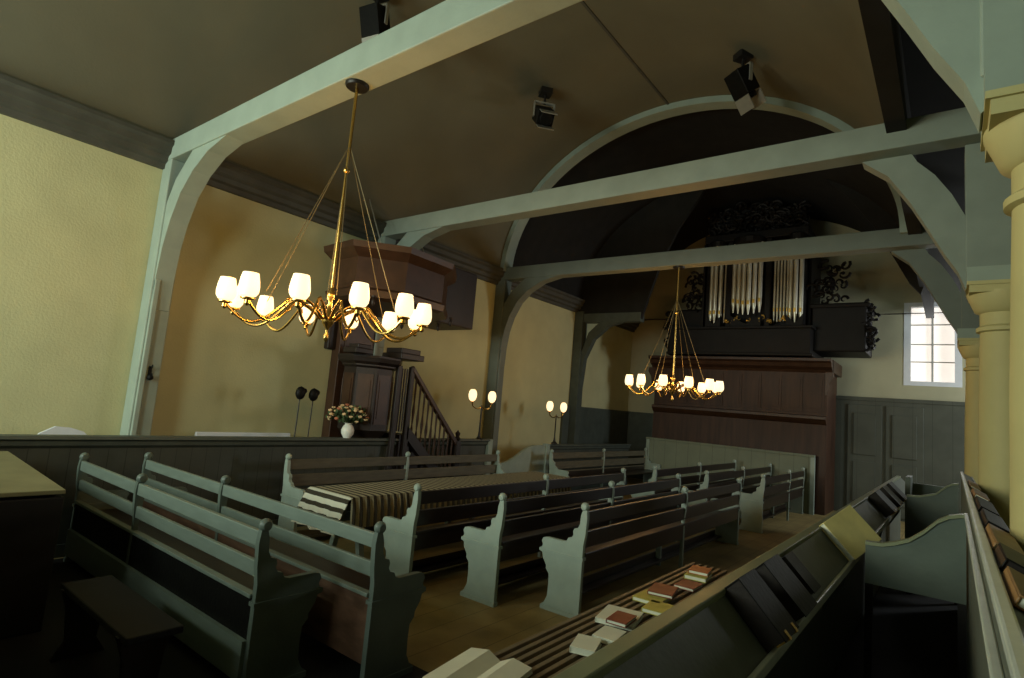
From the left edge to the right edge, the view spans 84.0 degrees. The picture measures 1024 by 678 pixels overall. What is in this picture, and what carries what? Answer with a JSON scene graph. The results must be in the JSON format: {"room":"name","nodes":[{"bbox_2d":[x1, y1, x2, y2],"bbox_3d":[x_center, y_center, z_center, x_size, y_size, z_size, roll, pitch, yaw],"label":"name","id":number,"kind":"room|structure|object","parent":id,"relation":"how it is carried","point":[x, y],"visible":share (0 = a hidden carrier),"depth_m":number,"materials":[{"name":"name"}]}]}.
{"room":"house of worship","nodes":[
{"label":"house of worship","id":0,"kind":"room"},
{"bbox_2d":[0,114,632,462],"bbox_3d":[-2.435,0.314,9.594,0.300,4.750,19.750,0,-8,38],"label":"wall","id":1,"kind":"structure","parent":0,"point":[77,218],"depth_m":7.22,"materials":[{"name":"paint"}]},
{"bbox_2d":[0,73,639,331],"bbox_3d":[-2.073,-1.748,9.627,0.240,0.340,19.250,0,-8,38],"label":"trim","id":2,"kind":"structure","parent":1,"relation":"attached to","point":[19,100],"depth_m":7.38,"materials":[{"name":"paint"}]},
{"bbox_2d":[120,0,1023,434],"bbox_3d":[-1.049,-0.111,4.386,8.270,4.640,0.440,0,-8,38],"label":"tie beam","id":3,"kind":"structure","parent":1,"relation":"attached to","point":[958,38],"depth_m":4.61,"materials":[{"name":"paint"}]},
{"bbox_2d":[147,365,152,379],"bbox_3d":[-4.195,0.389,6.605,0.077,0.186,0.070,0,-8,38],"label":"coat hook","id":4,"kind":"object","parent":3,"relation":"attached to","point":[150,375],"visible":1,"depth_m":6.59,"materials":[{"name":"black metal"}]},
{"bbox_2d":[216,78,431,342],"bbox_3d":[-1.411,-1.069,4.714,1.628,2.210,1.628,0,-8,38],"label":"chandelier","id":5,"kind":"object","parent":3,"relation":"hanging from","point":[232,296],"visible":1,"depth_m":4.56,"materials":[{"name":"metal"}]},
{"bbox_2d":[567,311,643,443],"bbox_3d":[2.223,1.441,13.890,1.800,4.300,0.240,0,-8,38],"label":"tie beam","id":6,"kind":"structure","parent":1,"relation":"attached to","point":[582,346],"depth_m":14.27,"materials":[{"name":"paint"}]},
{"bbox_2d":[559,405,652,478],"bbox_3d":[2.754,2.830,15.020,1.250,1.900,3.650,0,-8,38],"label":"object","id":7,"kind":"structure","parent":1,"relation":"attached to","point":[597,425],"depth_m":16.05,"materials":[{"name":"paint"}]},
{"bbox_2d":[578,189,705,318],"bbox_3d":[3.138,-2.097,13.801,3.330,3.400,0.100,0,-8,38],"label":"ceiling","id":8,"kind":"structure","parent":1,"relation":"attached to","point":[654,228],"depth_m":13.78,"materials":[{"name":"brown wood"}]},
{"bbox_2d":[373,107,1010,355],"bbox_3d":[0.939,0.358,6.953,8.270,4.640,0.440,0,-8,38],"label":"tie beam","id":9,"kind":"structure","parent":1,"relation":"attached to","point":[981,236],"depth_m":5.36,"materials":[{"name":"paint"}]},
{"bbox_2d":[500,95,907,271],"bbox_3d":[2.735,-2.793,10.041,7.100,2.790,0.270,0,-8,38],"label":"trim","id":10,"kind":"structure","parent":1,"relation":"attached to","point":[814,115],"depth_m":10.22,"materials":[{"name":"paint"}]},
{"bbox_2d":[482,226,979,473],"bbox_3d":[2.891,0.818,9.472,8.270,4.640,0.440,0,-8,38],"label":"tie beam","id":11,"kind":"structure","parent":1,"relation":"attached to","point":[910,249],"depth_m":9.23,"materials":[{"name":"wood"}]},
{"bbox_2d":[625,265,723,400],"bbox_3d":[2.763,-0.097,9.611,1.588,2.300,1.588,0,-8,38],"label":"chandelier","id":12,"kind":"object","parent":11,"relation":"hanging from","point":[717,387],"visible":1,"depth_m":9.45,"materials":[{"name":"metal"}]},
{"bbox_2d":[645,312,942,319],"bbox_3d":[6.978,-0.573,14.484,8.500,0.023,0.024,0,-8,38],"label":"rod","id":13,"kind":"object","parent":1,"relation":"attached to","point":[934,312],"visible":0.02,"depth_m":13.06,"materials":[{"name":"metal"}]},
{"bbox_2d":[0,0,898,298],"bbox_3d":[0.865,-3.264,7.627,7.220,2.850,19.250,0,-8,38],"label":"ceiling","id":14,"kind":"structure","parent":0,"point":[457,130],"depth_m":8.54,"materials":[{"name":"paint"}]},
{"bbox_2d":[359,0,389,42],"bbox_3d":[-1.708,-3.995,7.208,0.360,0.860,0.403,2,-7,26],"label":"spotlight","id":15,"kind":"object","parent":14,"relation":"hanging from","point":[374,17],"visible":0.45,"depth_m":7.08,"materials":[{"name":"metal"}]},
{"bbox_2d":[532,86,557,130],"bbox_3d":[0.547,-3.759,9.338,0.360,0.794,0.600,7,-7,-13],"label":"spotlight","id":16,"kind":"object","parent":14,"relation":"hanging from","point":[543,116],"visible":1,"depth_m":9.31,"materials":[{"name":"metal"}]},
{"bbox_2d":[580,1,668,104],"bbox_3d":[-1.036,-5.067,5.179,0.040,0.025,12.600,0,-8,38],"label":"trim","id":17,"kind":"structure","parent":14,"relation":"attached to","point":[583,3],"depth_m":8.68,"materials":[{"name":"paint"}]},
{"bbox_2d":[724,49,766,115],"bbox_3d":[3.293,-3.617,8.014,0.524,0.845,0.360,7,-7,-17],"label":"spotlight","id":18,"kind":"object","parent":14,"relation":"hanging from","point":[742,83],"visible":1,"depth_m":7.93,"materials":[{"name":"metal"}]},
{"bbox_2d":[826,179,923,294],"bbox_3d":[6.719,-2.234,11.051,2.100,2.900,0.100,0,-8,38],"label":"ceiling","id":19,"kind":"structure","parent":14,"relation":"attached to","point":[877,216],"depth_m":10.82,"materials":[{"name":"brown wood"}]},
{"bbox_2d":[54,477,904,672],"bbox_3d":[1.891,2.706,5.741,11.650,0.120,19.650,0,-8,38],"label":"floor","id":20,"kind":"structure","parent":0,"point":[445,624],"depth_m":5.49,"materials":[{"name":"brown wood"}]},
{"bbox_2d":[38,426,86,434],"bbox_3d":[-4.583,1.495,5.771,0.420,1.170,0.540,0,-8,38],"label":"chair","id":21,"kind":"object","parent":20,"relation":"on","point":[56,430],"visible":0.12,"depth_m":5.92,"materials":[{"name":"paint"}]},
{"bbox_2d":[0,558,427,677],"bbox_3d":[-2.718,2.000,3.671,4.400,0.012,2.780,0,-8,38],"label":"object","id":22,"kind":"structure","parent":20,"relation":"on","point":[26,655],"depth_m":3.64,"materials":[{"name":"black wood"}]},
{"bbox_2d":[0,451,65,638],"bbox_3d":[-4.119,1.398,3.978,1.670,1.007,1.090,0,-8,38],"label":"desk","id":23,"kind":"object","parent":22,"relation":"on","point":[31,504],"visible":1,"depth_m":3.79,"materials":[{"name":"brown wood"}]},
{"bbox_2d":[49,575,183,677],"bbox_3d":[-2.331,1.763,3.305,1.100,0.440,0.290,0,-8,38],"label":"bench","id":24,"kind":"object","parent":22,"relation":"on","point":[142,632],"visible":1,"depth_m":3.25,"materials":[{"name":"black wood"}]},
{"bbox_2d":[63,452,322,677],"bbox_3d":[-2.663,1.588,4.470,3.310,0.995,0.480,0,-8,38],"label":"pew","id":25,"kind":"object","parent":22,"relation":"on","point":[239,613],"visible":1,"depth_m":3.74,"materials":[{"name":"paint"}]},
{"bbox_2d":[142,452,425,677],"bbox_3d":[-2.173,1.665,4.767,3.680,0.995,0.480,0,-8,38],"label":"pew","id":26,"kind":"object","parent":22,"relation":"on","point":[363,618],"visible":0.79,"depth_m":3.74,"materials":[{"name":"paint"}]},
{"bbox_2d":[195,432,289,436],"bbox_3d":[-3.493,1.813,7.488,0.400,1.120,1.300,0,-8,38],"label":"bench","id":27,"kind":"object","parent":20,"relation":"on","point":[196,433],"visible":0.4,"depth_m":7.59,"materials":[{"name":"paint"}]},
{"bbox_2d":[0,434,492,557],"bbox_3d":[-3.292,1.730,6.702,0.160,1.140,9.390,0,-8,38],"label":"wooden screen","id":28,"kind":"object","parent":20,"relation":"on","point":[254,464],"visible":0.49,"depth_m":6.44,"materials":[{"name":"paint"}]},
{"bbox_2d":[341,423,353,437],"bbox_3d":[-2.302,1.279,7.966,0.180,0.210,0.180,0,-8,38],"label":"vase","id":29,"kind":"object","parent":28,"relation":"on","point":[347,430],"visible":1,"depth_m":7.91,"materials":[{"name":"white ceramic"}]},
{"bbox_2d":[325,403,368,423],"bbox_3d":[-2.287,1.056,8.010,0.451,0.292,0.789,2,-7,27],"label":"bouquet","id":30,"kind":"object","parent":29,"relation":"in","point":[341,417],"visible":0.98,"depth_m":7.92,"materials":[{"name":"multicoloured plant"}]},
{"bbox_2d":[469,389,495,440],"bbox_3d":[-0.559,1.367,10.217,0.150,0.890,0.688,0,-8,38],"label":"lamp","id":31,"kind":"object","parent":28,"relation":"on","point":[472,393],"visible":1,"depth_m":10.19,"materials":[{"name":"metal"}]},
{"bbox_2d":[294,386,306,436],"bbox_3d":[-2.886,1.524,7.505,0.106,1.801,0.160,0,-8,38],"label":"bag","id":32,"kind":"object","parent":20,"relation":"on","point":[300,392],"visible":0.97,"depth_m":7.55,"materials":[{"name":"black fabric"}]},
{"bbox_2d":[307,388,319,436],"bbox_3d":[-2.765,1.557,7.661,0.106,1.791,0.160,0,-8,38],"label":"bag","id":33,"kind":"object","parent":20,"relation":"on","point":[314,393],"visible":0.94,"depth_m":7.70,"materials":[{"name":"black fabric"}]},
{"bbox_2d":[276,450,504,545],"bbox_3d":[-1.335,2.144,8.184,0.480,0.995,4.060,0,-8,38],"label":"pew","id":34,"kind":"object","parent":20,"relation":"on","point":[292,495],"visible":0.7,"depth_m":7.63,"materials":[{"name":"paint"}]},
{"bbox_2d":[321,199,476,481],"bbox_3d":[-1.641,0.207,8.749,1.930,4.905,3.140,0,-8,38],"label":"pulpit","id":35,"kind":"object","parent":20,"relation":"on","point":[358,377],"visible":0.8,"depth_m":8.36,"materials":[{"name":"black wood"}]},
{"bbox_2d":[337,363,395,437],"bbox_3d":[-2.201,0.987,8.555,0.776,1.220,0.776,0,-8,38],"label":"tub","id":36,"kind":"object","parent":35,"relation":"in","point":[369,386],"depth_m":8.28,"materials":[{"name":"brown wood"}]},
{"bbox_2d":[382,348,423,361],"bbox_3d":[-1.662,0.240,8.722,0.450,0.170,0.460,0,-8,38],"label":"cushion","id":37,"kind":"object","parent":35,"relation":"on","point":[400,354],"depth_m":8.57,"materials":[{"name":"brown fabric"}]},
{"bbox_2d":[329,500,474,572],"bbox_3d":[-0.651,2.232,7.319,0.680,0.740,4.000,0,-8,38],"label":"table","id":38,"kind":"object","parent":20,"relation":"on","point":[359,548],"visible":0.04,"depth_m":6.04,"materials":[{"name":"black wood"}]},
{"bbox_2d":[291,471,570,536],"bbox_3d":[-0.689,2.001,7.271,0.836,0.356,4.247,0,-8,38],"label":"striped cloth","id":39,"kind":"object","parent":38,"relation":"on","point":[371,502],"visible":0.51,"depth_m":6.02,"materials":[{"name":"fabric"}]},
{"bbox_2d":[383,468,625,575],"bbox_3d":[0.209,2.148,7.057,0.480,0.995,4.310,0,-8,38],"label":"pew","id":40,"kind":"object","parent":20,"relation":"on","point":[402,537],"visible":0.7,"depth_m":5.76,"materials":[{"name":"paint"}]},
{"bbox_2d":[492,443,549,473],"bbox_3d":[0.181,2.579,11.103,0.120,1.060,1.730,0,-8,38],"label":"gate","id":41,"kind":"object","parent":20,"relation":"on","point":[531,458],"visible":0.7,"depth_m":11.31,"materials":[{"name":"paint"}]},
{"bbox_2d":[460,473,680,607],"bbox_3d":[1.007,2.202,6.928,0.480,0.995,4.310,0,-8,38],"label":"pew","id":42,"kind":"object","parent":20,"relation":"on","point":[508,539],"visible":0.75,"depth_m":5.56,"materials":[{"name":"paint"}]},
{"bbox_2d":[548,444,630,490],"bbox_3d":[1.844,2.991,13.331,0.160,1.040,3.850,0,-8,38],"label":"pew","id":43,"kind":"object","parent":20,"relation":"on","point":[558,448],"visible":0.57,"depth_m":13.20,"materials":[{"name":"paint"}]},
{"bbox_2d":[546,401,566,443],"bbox_3d":[0.933,1.789,12.141,0.150,0.890,0.688,0,-8,38],"label":"lamp","id":44,"kind":"object","parent":43,"relation":"on","point":[549,406],"visible":1,"depth_m":12.10,"materials":[{"name":"gold metal"}]},
{"bbox_2d":[548,448,660,486],"bbox_3d":[2.242,2.987,12.800,0.480,0.995,4.460,0,-8,38],"label":"pew","id":45,"kind":"object","parent":20,"relation":"on","point":[646,469],"visible":0.72,"depth_m":12.81,"materials":[{"name":"paint"}]},
{"bbox_2d":[494,562,731,677],"bbox_3d":[0.716,1.994,3.107,1.180,0.485,4.700,0,-8,38],"label":"pew","id":46,"kind":"object","parent":20,"relation":"on","point":[547,652],"visible":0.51,"depth_m":3.37,"materials":[{"name":"brown wood"}]},
{"bbox_2d":[422,647,532,677],"bbox_3d":[-0.158,1.605,2.731,0.368,0.044,0.428,1,-8,29],"label":"book","id":47,"kind":"object","parent":46,"relation":"on","point":[474,662],"visible":1,"depth_m":2.78,"materials":[{"name":"paper"}]},
{"bbox_2d":[570,633,601,656],"bbox_3d":[0.414,1.711,3.175,0.140,0.035,0.200,2,-7,21],"label":"book","id":48,"kind":"object","parent":46,"relation":"on","point":[584,645],"visible":0.92,"depth_m":3.14,"materials":[{"name":"paper"}]},
{"bbox_2d":[592,625,626,644],"bbox_3d":[0.575,1.748,3.351,0.140,0.030,0.200,1,-8,32],"label":"book","id":49,"kind":"object","parent":46,"relation":"on","point":[608,634],"visible":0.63,"depth_m":3.33,"materials":[{"name":"paper"}]},
{"bbox_2d":[595,604,643,630],"bbox_3d":[0.696,1.795,3.670,0.240,0.030,0.300,2,-7,26],"label":"book","id":50,"kind":"object","parent":46,"relation":"on","point":[609,609],"visible":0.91,"depth_m":3.67,"materials":[{"name":"paper"}]},
{"bbox_2d":[606,610,636,627],"bbox_3d":[0.686,1.752,3.558,0.130,0.025,0.200,1,-8,32],"label":"book","id":51,"kind":"object","parent":50,"relation":"on","point":[619,618],"visible":1,"depth_m":3.52,"materials":[{"name":"paper"}]},
{"bbox_2d":[632,589,671,603],"bbox_3d":[1.014,1.874,4.113,0.200,0.030,0.240,0,-8,38],"label":"book","id":52,"kind":"object","parent":46,"relation":"on","point":[643,597],"visible":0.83,"depth_m":4.07,"materials":[{"name":"paper"}]},
{"bbox_2d":[647,582,678,598],"bbox_3d":[1.123,1.867,4.221,0.180,0.025,0.260,2,-7,26],"label":"book","id":53,"kind":"object","parent":52,"relation":"on","point":[657,589],"visible":1,"depth_m":4.18,"materials":[{"name":"paper"}]},
{"bbox_2d":[641,600,673,615],"bbox_3d":[1.000,1.848,3.898,0.160,0.030,0.220,1,-8,32],"label":"book","id":54,"kind":"object","parent":46,"relation":"on","point":[652,607],"visible":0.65,"depth_m":3.87,"materials":[{"name":"paper"}]},
{"bbox_2d":[674,579,702,591],"bbox_3d":[1.401,1.956,4.514,0.160,0.025,0.220,0,-8,38],"label":"book","id":55,"kind":"object","parent":46,"relation":"on","point":[684,584],"visible":0.87,"depth_m":4.48,"materials":[{"name":"paper"}]},
{"bbox_2d":[684,571,712,582],"bbox_3d":[1.576,2.000,4.805,0.180,0.035,0.240,1,-8,32],"label":"book","id":56,"kind":"object","parent":46,"relation":"on","point":[703,579],"visible":0.57,"depth_m":4.72,"materials":[{"name":"paper"}]},
{"bbox_2d":[688,565,711,576],"bbox_3d":[1.603,1.972,4.840,0.160,0.030,0.200,1,-8,29],"label":"book","id":57,"kind":"object","parent":56,"relation":"on","point":[694,569],"visible":1,"depth_m":4.79,"materials":[{"name":"paper"}]},
{"bbox_2d":[539,478,741,617],"bbox_3d":[1.864,2.278,6.940,0.480,0.995,4.710,0,-8,38],"label":"pew","id":58,"kind":"object","parent":20,"relation":"on","point":[566,561],"visible":0.98,"depth_m":5.90,"materials":[{"name":"paint"}]},
{"bbox_2d":[631,459,735,507],"bbox_3d":[3.555,2.937,11.376,0.480,0.995,4.510,0,-8,38],"label":"pew","id":59,"kind":"object","parent":20,"relation":"on","point":[699,477],"visible":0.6,"depth_m":10.86,"materials":[{"name":"paint"}]},
{"bbox_2d":[681,463,771,531],"bbox_3d":[4.326,2.985,11.211,0.480,0.995,4.260,0,-8,38],"label":"pew","id":60,"kind":"object","parent":20,"relation":"on","point":[749,485],"visible":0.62,"depth_m":10.83,"materials":[{"name":"paint"}]},
{"bbox_2d":[552,476,904,677],"bbox_3d":[2.641,1.967,4.433,0.240,1.172,12.900,0,-8,38],"label":"pew","id":61,"kind":"object","parent":20,"relation":"on","point":[703,635],"visible":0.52,"depth_m":2.11,"materials":[{"name":"paint"}]},
{"bbox_2d":[725,569,798,652],"bbox_3d":[0.963,1.041,2.195,0.239,0.237,0.220,0,-8,38],"label":"bible","id":62,"kind":"object","parent":61,"relation":"on","point":[752,598],"visible":0.95,"depth_m":2.14,"materials":[{"name":"black leather"}]},
{"bbox_2d":[755,554,817,621],"bbox_3d":[1.217,1.108,2.536,0.223,0.226,0.260,0,-8,38],"label":"bible","id":63,"kind":"object","parent":61,"relation":"on","point":[795,598],"visible":0.8,"depth_m":2.47,"materials":[{"name":"black leather"}]},
{"bbox_2d":[782,551,820,594],"bbox_3d":[1.459,1.182,2.872,0.159,0.163,0.170,0,-8,38],"label":"bible","id":64,"kind":"object","parent":61,"relation":"on","point":[805,577],"visible":0.76,"depth_m":2.84,"materials":[{"name":"black leather"}]},
{"bbox_2d":[819,505,881,560],"bbox_3d":[2.265,1.297,3.808,0.398,0.335,0.212,9,-8,-30],"label":"bible","id":65,"kind":"object","parent":61,"relation":"on","point":[848,531],"visible":0.87,"depth_m":3.78,"materials":[{"name":"paper"}]},
{"bbox_2d":[868,489,897,517],"bbox_3d":[3.908,1.729,5.987,0.250,0.247,0.420,0,-8,38],"label":"bible","id":66,"kind":"object","parent":61,"relation":"on","point":[883,504],"visible":0.88,"depth_m":5.85,"materials":[{"name":"black leather"}]},
{"bbox_2d":[880,485,902,507],"bbox_3d":[4.335,1.825,6.533,0.257,0.254,0.420,0,-8,38],"label":"bible","id":67,"kind":"object","parent":61,"relation":"on","point":[886,490],"visible":0.53,"depth_m":6.40,"materials":[{"name":"black leather"}]},
{"bbox_2d":[887,481,906,501],"bbox_3d":[4.820,1.940,7.159,0.257,0.254,0.460,0,-8,38],"label":"bible","id":68,"kind":"object","parent":61,"relation":"on","point":[891,485],"visible":0.46,"depth_m":7.01,"materials":[{"name":"black leather"}]},
{"bbox_2d":[646,437,815,514],"bbox_3d":[5.020,3.179,13.577,3.940,1.270,0.120,0,-8,38],"label":"screen","id":69,"kind":"object","parent":20,"relation":"on","point":[669,453],"visible":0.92,"depth_m":13.47,"materials":[{"name":"paint"}]},
{"bbox_2d":[648,355,841,515],"bbox_3d":[5.623,2.222,14.154,4.330,3.400,1.600,0,-8,38],"label":"wooden partition","id":70,"kind":"object","parent":20,"relation":"on","point":[782,404],"visible":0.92,"depth_m":13.42,"materials":[{"name":"red wood"}]},
{"bbox_2d":[663,199,880,357],"bbox_3d":[6.209,-1.424,13.912,4.781,3.861,1.910,0,-8,38],"label":"pipe organ","id":71,"kind":"object","parent":70,"relation":"on","point":[770,308],"visible":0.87,"depth_m":13.28,"materials":[{"name":"wood"}]},
{"bbox_2d":[739,467,804,533],"bbox_3d":[5.131,3.048,11.157,0.480,0.995,3.410,0,-8,38],"label":"pew","id":72,"kind":"object","parent":20,"relation":"on","point":[752,506],"visible":0.97,"depth_m":10.37,"materials":[{"name":"paint"}]},
{"bbox_2d":[957,328,979,483],"bbox_3d":[5.860,1.501,7.072,0.540,3.250,0.540,0,-8,38],"label":"column","id":73,"kind":"structure","parent":20,"relation":"on","point":[967,338],"depth_m":7.12,"materials":[{"name":"paint"}]},
{"bbox_2d":[966,264,1010,533],"bbox_3d":[3.943,1.041,4.526,0.540,3.250,0.540,0,-8,38],"label":"column","id":74,"kind":"structure","parent":20,"relation":"on","point":[987,287],"depth_m":4.54,"materials":[{"name":"paint"}]},
{"bbox_2d":[980,57,1023,551],"bbox_3d":[2.002,0.583,2.011,0.540,3.250,0.540,0,-8,38],"label":"column","id":75,"kind":"structure","parent":20,"relation":"on","point":[1002,133],"depth_m":2.14,"materials":[{"name":"paint"}]},
{"bbox_3d":[2.385,2.402,3.529,0.800,0.060,14.100,0,-8,38],"label":"platform","id":76,"kind":"object","parent":20,"relation":"on","visible":0},
{"bbox_2d":[863,514,966,677],"bbox_3d":[2.368,1.675,3.355,0.490,1.338,0.064,0,-8,38],"label":"divider","id":77,"kind":"object","parent":76,"relation":"on","point":[931,562],"visible":0.95,"depth_m":3.34,"materials":[{"name":"paint"}]},
{"bbox_2d":[905,475,958,537],"bbox_3d":[5.562,2.483,7.526,0.570,1.240,0.570,0,-8,38],"label":"bench","id":78,"kind":"object","parent":76,"relation":"on","point":[911,488],"visible":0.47,"depth_m":7.75,"materials":[{"name":"paint"}]},
{"bbox_2d":[906,483,958,604],"bbox_3d":[4.731,2.251,6.404,0.470,1.300,0.064,0,-8,38],"label":"divider","id":79,"kind":"object","parent":76,"relation":"on","point":[922,510],"visible":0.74,"depth_m":6.44,"materials":[{"name":"paint"}]},
{"bbox_2d":[960,472,1023,677],"bbox_3d":[1.666,1.402,1.968,0.118,1.440,10.500,0,-8,38],"label":"pew","id":80,"kind":"object","parent":76,"relation":"on","point":[995,627],"visible":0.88,"depth_m":1.45,"materials":[{"name":"paint"}]},
{"bbox_2d":[967,480,981,490],"bbox_3d":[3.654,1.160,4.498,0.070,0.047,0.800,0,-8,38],"label":"book","id":81,"kind":"object","parent":80,"relation":"on","point":[971,484],"visible":0.9,"depth_m":4.36,"materials":[{"name":"paper"}]},
{"bbox_2d":[971,488,989,500],"bbox_3d":[2.959,0.991,3.598,0.079,0.058,0.550,0,-8,38],"label":"book","id":82,"kind":"object","parent":80,"relation":"on","point":[974,492],"visible":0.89,"depth_m":3.51,"materials":[{"name":"paper"}]},
{"bbox_2d":[974,495,999,515],"bbox_3d":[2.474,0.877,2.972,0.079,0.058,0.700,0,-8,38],"label":"book","id":83,"kind":"object","parent":80,"relation":"on","point":[980,503],"visible":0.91,"depth_m":2.90,"materials":[{"name":"grey paper"}]},
{"bbox_2d":[979,508,1009,532],"bbox_3d":[2.019,0.769,2.385,0.080,0.060,0.550,0,-8,38],"label":"book","id":84,"kind":"object","parent":80,"relation":"on","point":[986,516],"visible":0.84,"depth_m":2.32,"materials":[{"name":"grey paper"}]},
{"bbox_2d":[984,523,1023,554],"bbox_3d":[1.655,0.684,1.916,0.082,0.059,0.500,0,-8,38],"label":"book","id":85,"kind":"object","parent":80,"relation":"on","point":[995,535],"visible":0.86,"depth_m":1.89,"materials":[{"name":"paper"}]},
{"bbox_2d":[993,542,1023,573],"bbox_3d":[1.384,0.617,1.563,0.082,0.063,0.300,0,-8,38],"label":"book","id":86,"kind":"object","parent":80,"relation":"on","point":[1005,556],"visible":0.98,"depth_m":1.52,"materials":[{"name":"brown paper"}]},
{"bbox_2d":[1002,566,1023,611],"bbox_3d":[1.140,0.563,1.251,0.078,0.056,0.340,0,-8,38],"label":"book","id":87,"kind":"object","parent":80,"relation":"on","point":[1013,579],"visible":1,"depth_m":1.24,"materials":[{"name":"paper"}]},
{"bbox_2d":[628,219,965,412],"bbox_3d":[8.158,0.183,13.841,11.250,7.800,0.300,0,-8,38],"label":"wall","id":88,"kind":"structure","parent":0,"point":[877,277],"depth_m":13.61,"materials":[{"name":"paint"}]},
{"bbox_2d":[846,404,881,504],"bbox_3d":[8.080,2.738,13.054,0.680,2.450,0.055,0,-8,38],"label":"door","id":89,"kind":"structure","parent":88,"relation":"in","point":[864,429],"depth_m":13.06,"materials":[{"name":"paint"}]},
{"bbox_2d":[858,0,933,317],"bbox_3d":[3.594,-2.063,5.293,0.150,0.450,19.250,0,-8,38],"label":"trim","id":90,"kind":"structure","parent":88,"relation":"attached to","point":[881,28],"depth_m":4.37,"materials":[{"name":"black wood"}]},
{"bbox_2d":[834,395,964,521],"bbox_3d":[9.834,2.679,11.792,6.100,2.680,0.160,0,-8,38],"label":"wainscot","id":91,"kind":"structure","parent":88,"relation":"attached to","point":[944,421],"depth_m":12.38,"materials":[{"name":"paint"}]},
{"bbox_2d":[885,406,923,518],"bbox_3d":[8.681,2.736,12.589,0.700,2.450,0.055,0,-8,38],"label":"door","id":92,"kind":"structure","parent":88,"relation":"in","point":[904,444],"depth_m":12.61,"materials":[{"name":"paint"}]},
{"bbox_2d":[903,302,961,387],"bbox_3d":[9.449,0.122,12.781,1.050,1.900,0.210,0,-8,38],"label":"window","id":93,"kind":"structure","parent":88,"relation":"in","point":[932,357],"depth_m":12.83,"materials":[{"name":"glass"}]},
{"bbox_2d":[899,23,965,291],"bbox_3d":[5.187,-2.339,4.109,4.020,0.100,19.250,0,-8,38],"label":"ceiling","id":94,"kind":"structure","parent":0,"point":[928,93],"depth_m":5.44,"materials":[{"name":"brown wood"}]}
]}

